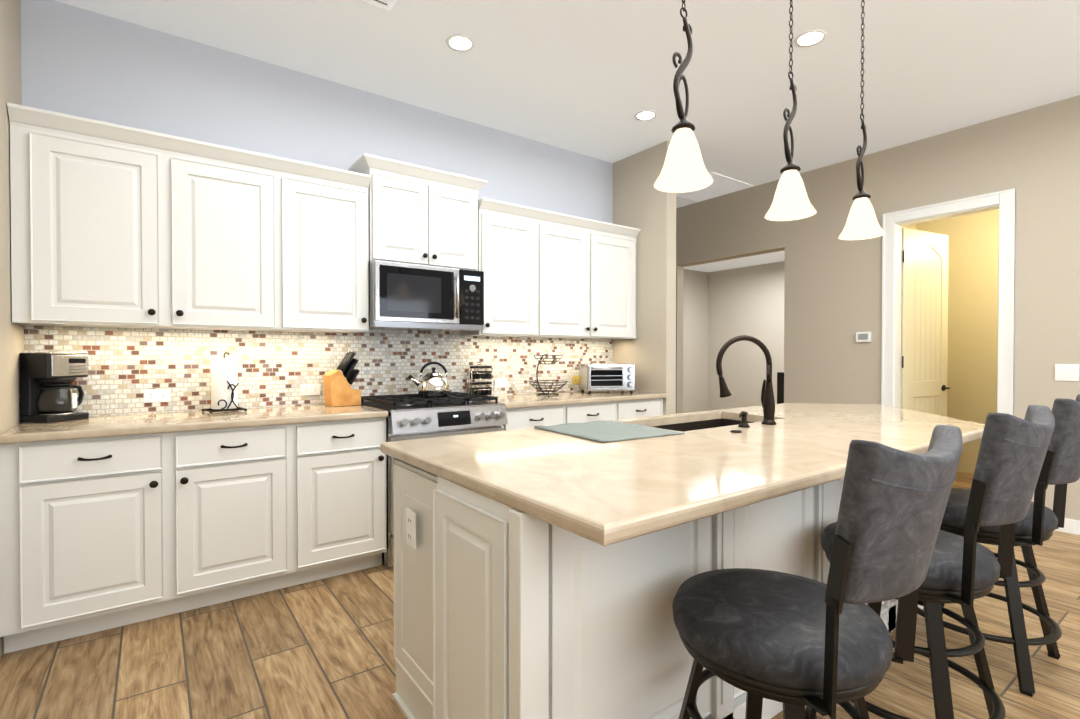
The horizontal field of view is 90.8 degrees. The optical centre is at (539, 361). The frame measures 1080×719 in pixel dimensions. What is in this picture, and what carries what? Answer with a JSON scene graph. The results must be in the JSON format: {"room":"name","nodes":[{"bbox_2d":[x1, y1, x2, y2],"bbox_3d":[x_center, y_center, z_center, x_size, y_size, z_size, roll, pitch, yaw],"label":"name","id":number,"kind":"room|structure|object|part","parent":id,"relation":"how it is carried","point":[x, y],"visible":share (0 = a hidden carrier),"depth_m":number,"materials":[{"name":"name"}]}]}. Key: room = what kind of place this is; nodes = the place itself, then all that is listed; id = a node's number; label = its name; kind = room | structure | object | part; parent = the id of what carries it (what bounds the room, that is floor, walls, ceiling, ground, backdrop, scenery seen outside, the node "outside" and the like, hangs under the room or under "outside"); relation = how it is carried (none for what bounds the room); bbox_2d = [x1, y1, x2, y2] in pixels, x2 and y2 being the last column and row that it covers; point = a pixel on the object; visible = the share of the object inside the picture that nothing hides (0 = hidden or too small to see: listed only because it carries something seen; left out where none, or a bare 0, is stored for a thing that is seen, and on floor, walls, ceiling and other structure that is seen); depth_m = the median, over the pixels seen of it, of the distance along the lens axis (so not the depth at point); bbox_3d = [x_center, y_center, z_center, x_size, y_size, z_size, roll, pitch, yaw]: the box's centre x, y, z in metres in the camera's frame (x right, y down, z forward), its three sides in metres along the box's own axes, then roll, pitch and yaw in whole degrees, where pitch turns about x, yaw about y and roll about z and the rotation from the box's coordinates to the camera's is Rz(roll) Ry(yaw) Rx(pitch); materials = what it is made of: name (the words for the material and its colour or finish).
{"room":"kitchen","nodes":[
{"label":"kitchen","id":0,"kind":"room"},
{"bbox_2d":[0,0,23,657],"bbox_3d":[-0.548,-0.271,-0.212,0.120,3.000,7.120,0,1,-36],"label":"wall","id":1,"kind":"structure","parent":0,"point":[11,341],"depth_m":2.33,"materials":[{"name":"paint"}]},
{"bbox_2d":[21,0,612,223],"bbox_3d":[-1.011,-0.314,3.780,4.070,3.000,0.120,0,1,-36],"label":"wall","id":2,"kind":"structure","parent":0,"point":[80,62],"depth_m":3.20,"materials":[{"name":"paint"}]},
{"bbox_2d":[7,102,282,331],"bbox_3d":[-1.989,-0.653,2.787,1.076,0.951,0.322,0,1,-36],"label":"upper cabinet","id":3,"kind":"object","parent":2,"relation":"attached to","point":[116,226],"depth_m":2.62,"materials":[{"name":"white wood"}]},
{"bbox_2d":[24,325,612,416],"bbox_3d":[-0.924,0.032,3.768,3.950,0.500,0.008,0,1,-36],"label":"tile backsplash","id":4,"kind":"structure","parent":2,"relation":"attached to","point":[127,367],"depth_m":3.28,"materials":[{"name":"tile"}]},
{"bbox_2d":[144,389,169,402],"bbox_3d":[-2.090,0.187,2.910,0.116,0.072,0.009,0,1,-36],"label":"outlet","id":5,"kind":"object","parent":4,"relation":"attached to","point":[156,395],"depth_m":2.91,"materials":[{"name":"white plastic"}]},
{"bbox_2d":[301,384,319,395],"bbox_3d":[-1.453,0.178,3.374,0.116,0.072,0.009,0,1,-36],"label":"outlet","id":6,"kind":"object","parent":4,"relation":"attached to","point":[306,389],"depth_m":3.37,"materials":[{"name":"white plastic"}]},
{"bbox_2d":[495,378,507,387],"bbox_3d":[-0.305,0.169,4.209,0.116,0.072,0.009,0,1,-36],"label":"outlet","id":7,"kind":"object","parent":4,"relation":"attached to","point":[499,382],"depth_m":4.21,"materials":[{"name":"white plastic"}]},
{"bbox_2d":[572,376,578,383],"bbox_3d":[0.362,0.186,4.674,0.166,0.122,0.067,0,1,-3],"label":"outlet","id":8,"kind":"object","parent":4,"relation":"attached to","point":[575,379],"depth_m":4.65,"materials":[{"name":"white"}]},
{"bbox_2d":[283,158,370,332],"bbox_3d":[-1.348,-0.658,3.254,0.510,0.951,0.322,0,1,-36],"label":"upper cabinet","id":9,"kind":"object","parent":2,"relation":"attached to","point":[327,210],"depth_m":3.13,"materials":[{"name":"white wood"}]},
{"bbox_2d":[351,154,482,270],"bbox_3d":[-0.826,-0.945,3.630,0.760,0.635,0.322,0,1,-36],"label":"upper cabinet","id":10,"kind":"object","parent":2,"relation":"attached to","point":[421,215],"depth_m":3.48,"materials":[{"name":"white wood"}]},
{"bbox_2d":[369,260,483,331],"bbox_3d":[-0.794,-0.417,3.584,0.762,0.406,0.442,0,1,-36],"label":"microwave","id":11,"kind":"object","parent":10,"relation":"attached to","point":[409,297],"visible":1,"depth_m":3.41,"materials":[{"name":"silver metal"}]},
{"bbox_2d":[460,198,542,337],"bbox_3d":[-0.307,-0.666,4.011,0.504,0.951,0.322,0,1,-36],"label":"upper cabinet","id":12,"kind":"object","parent":2,"relation":"attached to","point":[512,233],"depth_m":3.90,"materials":[{"name":"white wood"}]},
{"bbox_2d":[543,210,638,339],"bbox_3d":[0.330,-0.671,4.475,1.072,0.951,0.322,0,1,-36],"label":"upper cabinet","id":13,"kind":"object","parent":2,"relation":"attached to","point":[589,265],"depth_m":4.33,"materials":[{"name":"white wood"}]},
{"bbox_2d":[0,471,1079,718],"bbox_3d":[2.390,1.215,3.415,9.120,0.050,9.500,0,1,-36],"label":"floor","id":14,"kind":"structure","parent":0,"point":[320,649],"depth_m":2.12,"materials":[{"name":"brown wood"}]},
{"bbox_2d":[0,423,295,653],"bbox_3d":[-1.895,0.760,2.678,1.081,0.876,0.620,0,1,-36],"label":"base cabinet","id":15,"kind":"object","parent":14,"relation":"on","point":[110,522],"depth_m":2.39,"materials":[{"name":"white wood"}]},
{"bbox_2d":[0,404,387,446],"bbox_3d":[-1.684,0.301,2.810,1.584,0.038,0.643,0,1,-36],"label":"countertop","id":16,"kind":"structure","parent":15,"relation":"on","point":[169,423],"depth_m":2.57,"materials":[{"name":"beige stone"}]},
{"bbox_2d":[19,352,88,422],"bbox_3d":[-2.334,0.120,2.584,0.174,0.328,0.215,0,1,12],"label":"coffee maker","id":17,"kind":"object","parent":16,"relation":"on","point":[48,394],"visible":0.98,"depth_m":2.51,"materials":[{"name":"black plastic"}]},
{"bbox_2d":[202,352,246,413],"bbox_3d":[-1.758,0.115,2.969,0.165,0.330,0.186,1,1,44],"label":"paper towel holder","id":18,"kind":"object","parent":16,"relation":"on","point":[224,383],"visible":1,"depth_m":2.92,"materials":[{"name":"white paper"}]},
{"bbox_2d":[323,351,360,406],"bbox_3d":[-1.238,0.105,3.335,0.202,0.341,0.110,-1,1,-44],"label":"knife block","id":19,"kind":"object","parent":16,"relation":"on","point":[337,384],"visible":0.98,"depth_m":3.30,"materials":[{"name":"brown wood"}]},
{"bbox_2d":[296,419,386,584],"bbox_3d":[-1.255,0.755,3.144,0.503,0.876,0.620,0,1,-36],"label":"base cabinet","id":20,"kind":"object","parent":14,"relation":"on","point":[341,486],"depth_m":2.90,"materials":[{"name":"white wood"}]},
{"bbox_2d":[361,392,507,568],"bbox_3d":[-0.706,0.711,3.475,0.762,0.957,0.726,0,1,-36],"label":"range","id":21,"kind":"object","parent":14,"relation":"on","point":[413,416],"visible":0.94,"depth_m":3.20,"materials":[{"name":"silver metal"}]},
{"bbox_2d":[408,362,448,396],"bbox_3d":[-0.741,0.116,3.544,0.274,0.229,0.208,0,1,-6],"label":"kettle","id":22,"kind":"object","parent":21,"relation":"on","point":[433,383],"visible":1,"depth_m":3.48,"materials":[{"name":"silver metal"}]},
{"bbox_2d":[501,407,567,430],"bbox_3d":[-0.211,0.746,3.903,0.530,0.876,0.620,0,1,-36],"label":"base cabinet","id":23,"kind":"object","parent":14,"relation":"on","point":[523,417],"depth_m":3.65,"materials":[{"name":"white wood"}]},
{"bbox_2d":[568,399,662,422],"bbox_3d":[0.429,0.741,4.370,1.054,0.876,0.620,0,1,-36],"label":"base cabinet","id":24,"kind":"object","parent":14,"relation":"on","point":[583,412],"depth_m":4.09,"materials":[{"name":"white wood"}]},
{"bbox_2d":[484,391,666,410],"bbox_3d":[0.223,0.286,4.198,1.584,0.038,0.643,0,1,-36],"label":"countertop","id":25,"kind":"structure","parent":24,"relation":"on","point":[564,399],"depth_m":3.98,"materials":[{"name":"beige stone"}]},
{"bbox_2d":[467,363,493,395],"bbox_3d":[-0.444,0.142,4.000,0.195,0.253,0.068,0,1,-36],"label":"spice rack","id":26,"kind":"object","parent":25,"relation":"on","point":[481,373],"visible":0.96,"depth_m":3.98,"materials":[{"name":"silver metal"}]},
{"bbox_2d":[528,353,567,394],"bbox_3d":[0.064,0.101,4.232,0.316,0.329,0.322,0,1,34],"label":"fruit basket","id":27,"kind":"object","parent":25,"relation":"on","point":[544,382],"visible":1,"depth_m":4.16,"materials":[{"name":"brown metal"}]},
{"bbox_2d":[579,363,635,393],"bbox_3d":[0.569,0.141,4.499,0.420,0.243,0.308,0,1,-11],"label":"toaster oven","id":28,"kind":"object","parent":25,"relation":"on","point":[607,376],"visible":1,"depth_m":4.38,"materials":[{"name":"silver metal"}]},
{"bbox_2d":[381,419,923,718],"bbox_3d":[0.922,0.764,2.428,3.050,0.874,0.880,0,1,-36],"label":"kitchen island","id":29,"kind":"object","parent":14,"relation":"on","point":[541,574],"depth_m":1.44,"materials":[{"name":"white"}]},
{"bbox_2d":[380,403,984,550],"bbox_3d":[1.035,0.312,2.369,3.130,0.070,1.180,0,1,-36],"label":"island countertop","id":30,"kind":"structure","parent":29,"relation":"on","point":[607,495],"depth_m":1.57,"materials":[{"name":"beige stone"}]},
{"bbox_2d":[534,420,684,442],"bbox_3d":[0.277,0.283,2.213,0.420,0.008,0.470,0,1,-32],"label":"dish mat","id":31,"kind":"object","parent":30,"relation":"on","point":[604,431],"visible":1,"depth_m":2.17,"materials":[{"name":"grey fabric"}]},
{"bbox_3d":[0.800,0.284,2.174,0.044,0.009,0.043,0,1,-36],"label":"air switch button","id":32,"kind":"part","parent":30,"relation":"part of","materials":[{"name":"black metal"}]},
{"bbox_2d":[738,411,749,426],"bbox_3d":[0.880,0.251,2.313,0.047,0.072,0.097,0,1,34],"label":"soap dispenser","id":33,"kind":"object","parent":30,"relation":"on","point":[743,417],"visible":0.98,"depth_m":2.32,"materials":[{"name":"brown metal"}]},
{"bbox_2d":[716,335,775,424],"bbox_3d":[0.931,0.084,2.429,0.287,0.404,0.093,0,1,-8],"label":"faucet","id":34,"kind":"object","parent":30,"relation":"on","point":[767,400],"visible":1,"depth_m":2.41,"materials":[{"name":"brown metal"}]},
{"bbox_2d":[672,425,962,718],"bbox_3d":[0.595,0.675,1.250,0.509,1.076,0.607,0,1,-34],"label":"stool","id":35,"kind":"object","parent":14,"relation":"on","point":[794,644],"visible":1,"depth_m":1.08,"materials":[{"name":"grey metal"}]},
{"bbox_2d":[805,405,1054,718],"bbox_3d":[1.218,0.670,1.704,0.509,1.076,0.607,0,1,-35],"label":"stool","id":36,"kind":"object","parent":14,"relation":"on","point":[966,570],"visible":0.6,"depth_m":1.51,"materials":[{"name":"grey metal"}]},
{"bbox_2d":[917,394,1079,696],"bbox_3d":[1.844,0.665,2.171,0.509,1.076,0.607,0,1,-36],"label":"stool","id":37,"kind":"object","parent":14,"relation":"on","point":[1039,523],"visible":0.69,"depth_m":1.98,"materials":[{"name":"grey metal"}]},
{"bbox_2d":[55,0,1079,207],"bbox_3d":[1.072,-1.849,2.422,5.860,0.100,9.500,0,1,-36],"label":"ceiling","id":38,"kind":"structure","parent":0,"point":[591,78],"depth_m":3.21,"materials":[{"name":"white paint"}]},
{"bbox_2d":[362,0,396,10],"bbox_3d":[-0.690,-1.794,2.457,0.190,0.011,0.530,0,1,-36],"label":"ceiling vent","id":39,"kind":"object","parent":38,"relation":"in","point":[384,4],"depth_m":2.67,"materials":[{"name":"white metal"}]},
{"bbox_2d":[446,34,474,51],"bbox_3d":[-0.451,-1.803,3.021,0.163,0.006,0.163,0,1,30],"label":"recessed light","id":40,"kind":"object","parent":38,"relation":"in","point":[465,43],"depth_m":3.02,"materials":[{"name":"white glass"}]},
{"bbox_2d":[635,110,656,120],"bbox_3d":[0.780,-1.813,3.929,0.163,0.006,0.163,0,1,15],"label":"recessed light","id":41,"kind":"object","parent":38,"relation":"in","point":[644,115],"depth_m":3.93,"materials":[{"name":"white glass"}]},
{"bbox_2d":[654,0,712,192],"bbox_3d":[0.470,-1.186,1.744,0.190,1.210,0.190,0,1,-36],"label":"pendant light","id":42,"kind":"object","parent":38,"relation":"hanging from","point":[684,169],"visible":1,"depth_m":1.73,"materials":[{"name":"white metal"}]},
{"bbox_2d":[676,172,752,201],"bbox_3d":[1.742,-1.828,5.631,0.680,0.011,0.700,0,1,-36],"label":"ceiling vent","id":43,"kind":"object","parent":38,"relation":"in","point":[720,185],"depth_m":5.65,"materials":[{"name":"white metal"}]},
{"bbox_2d":[764,0,816,220],"bbox_3d":[1.004,-1.190,2.132,0.190,1.210,0.190,0,1,-36],"label":"pendant light","id":44,"kind":"object","parent":38,"relation":"hanging from","point":[791,202],"visible":1,"depth_m":2.12,"materials":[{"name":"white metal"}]},
{"bbox_2d":[794,29,826,47],"bbox_3d":[1.510,-1.802,2.977,0.163,0.006,0.163,0,1,30],"label":"recessed light","id":45,"kind":"object","parent":38,"relation":"in","point":[810,38],"depth_m":2.97,"materials":[{"name":"white glass"}]},
{"bbox_2d":[838,0,884,239],"bbox_3d":[1.513,-1.194,2.503,0.190,1.210,0.190,0,1,-36],"label":"pendant light","id":46,"kind":"object","parent":38,"relation":"hanging from","point":[862,223],"visible":1,"depth_m":2.49,"materials":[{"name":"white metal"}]},
{"bbox_2d":[613,141,675,414],"bbox_3d":[0.171,-0.335,5.716,0.120,3.000,3.140,0,1,-36],"label":"wall","id":47,"kind":"structure","parent":0,"point":[644,205],"depth_m":4.54,"materials":[{"name":"beige paint"}]},
{"bbox_2d":[683,269,706,412],"bbox_3d":[1.834,-0.294,8.794,2.850,2.850,0.120,0,1,-36],"label":"wall","id":48,"kind":"structure","parent":0,"point":[695,282],"depth_m":9.37,"materials":[{"name":"beige paint"}]},
{"bbox_2d":[684,250,784,271],"bbox_3d":[2.910,-1.639,7.411,2.980,0.130,3.600,0,1,-36],"label":"ceiling","id":49,"kind":"structure","parent":0,"point":[767,258],"depth_m":8.55,"materials":[{"name":"white paint"}]},
{"bbox_2d":[707,261,784,410],"bbox_3d":[4.066,-0.288,8.267,0.120,2.850,3.600,0,1,-36],"label":"wall","id":50,"kind":"structure","parent":0,"point":[721,308],"depth_m":9.00,"materials":[{"name":"beige paint"}]},
{"bbox_2d":[676,95,1079,520],"bbox_3d":[3.409,-0.318,4.140,0.160,3.000,9.500,0,1,-36],"label":"wall","id":51,"kind":"structure","parent":0,"point":[833,293],"depth_m":4.57,"materials":[{"name":"beige paint"}]},
{"bbox_2d":[856,332,870,341],"bbox_3d":[2.869,-0.214,4.725,0.024,0.090,0.120,0,1,-36],"label":"thermostat","id":52,"kind":"object","parent":51,"relation":"attached to","point":[863,336],"visible":0.98,"depth_m":4.71,"materials":[{"name":"white plastic"}]},
{"bbox_2d":[901,228,949,416],"bbox_3d":[3.443,0.006,4.746,0.695,2.322,0.095,0,1,-26],"label":"door leaf","id":53,"kind":"structure","parent":51,"relation":"in","point":[924,329],"depth_m":4.75,"materials":[{"name":"beige paint"}]},
{"bbox_2d":[881,188,1015,415],"bbox_3d":[3.263,-0.042,4.290,0.146,2.445,0.870,0,1,-36],"label":"door frame","id":54,"kind":"structure","parent":51,"relation":"attached to","point":[1003,202],"depth_m":4.21,"materials":[{"name":"white wood"}]},
{"bbox_2d":[1054,518,1079,535],"bbox_3d":[4.804,1.154,2.091,0.014,0.100,4.520,0,1,-36],"label":"baseboard","id":55,"kind":"structure","parent":51,"relation":"attached to","point":[1071,526],"depth_m":3.65,"materials":[{"name":"white wood"}]},
{"bbox_2d":[1055,364,1078,380],"bbox_3d":[3.640,0.077,3.681,0.009,0.116,0.120,0,1,-36],"label":"switch plate","id":56,"kind":"object","parent":51,"relation":"attached to","point":[1066,372],"visible":1,"depth_m":3.68,"materials":[{"name":"white plastic"}]},
{"bbox_2d":[902,223,917,229],"bbox_3d":[3.485,-0.258,5.507,1.650,2.850,0.120,0,1,-36],"label":"wall","id":57,"kind":"structure","parent":0,"point":[912,226],"depth_m":5.87,"materials":[{"name":"yellow paint"}]},
{"bbox_2d":[918,209,998,473],"bbox_3d":[4.723,-0.256,5.326,0.120,2.850,1.870,0,1,-36],"label":"wall","id":58,"kind":"structure","parent":0,"point":[972,313],"depth_m":5.54,"materials":[{"name":"yellow paint"}]}
]}

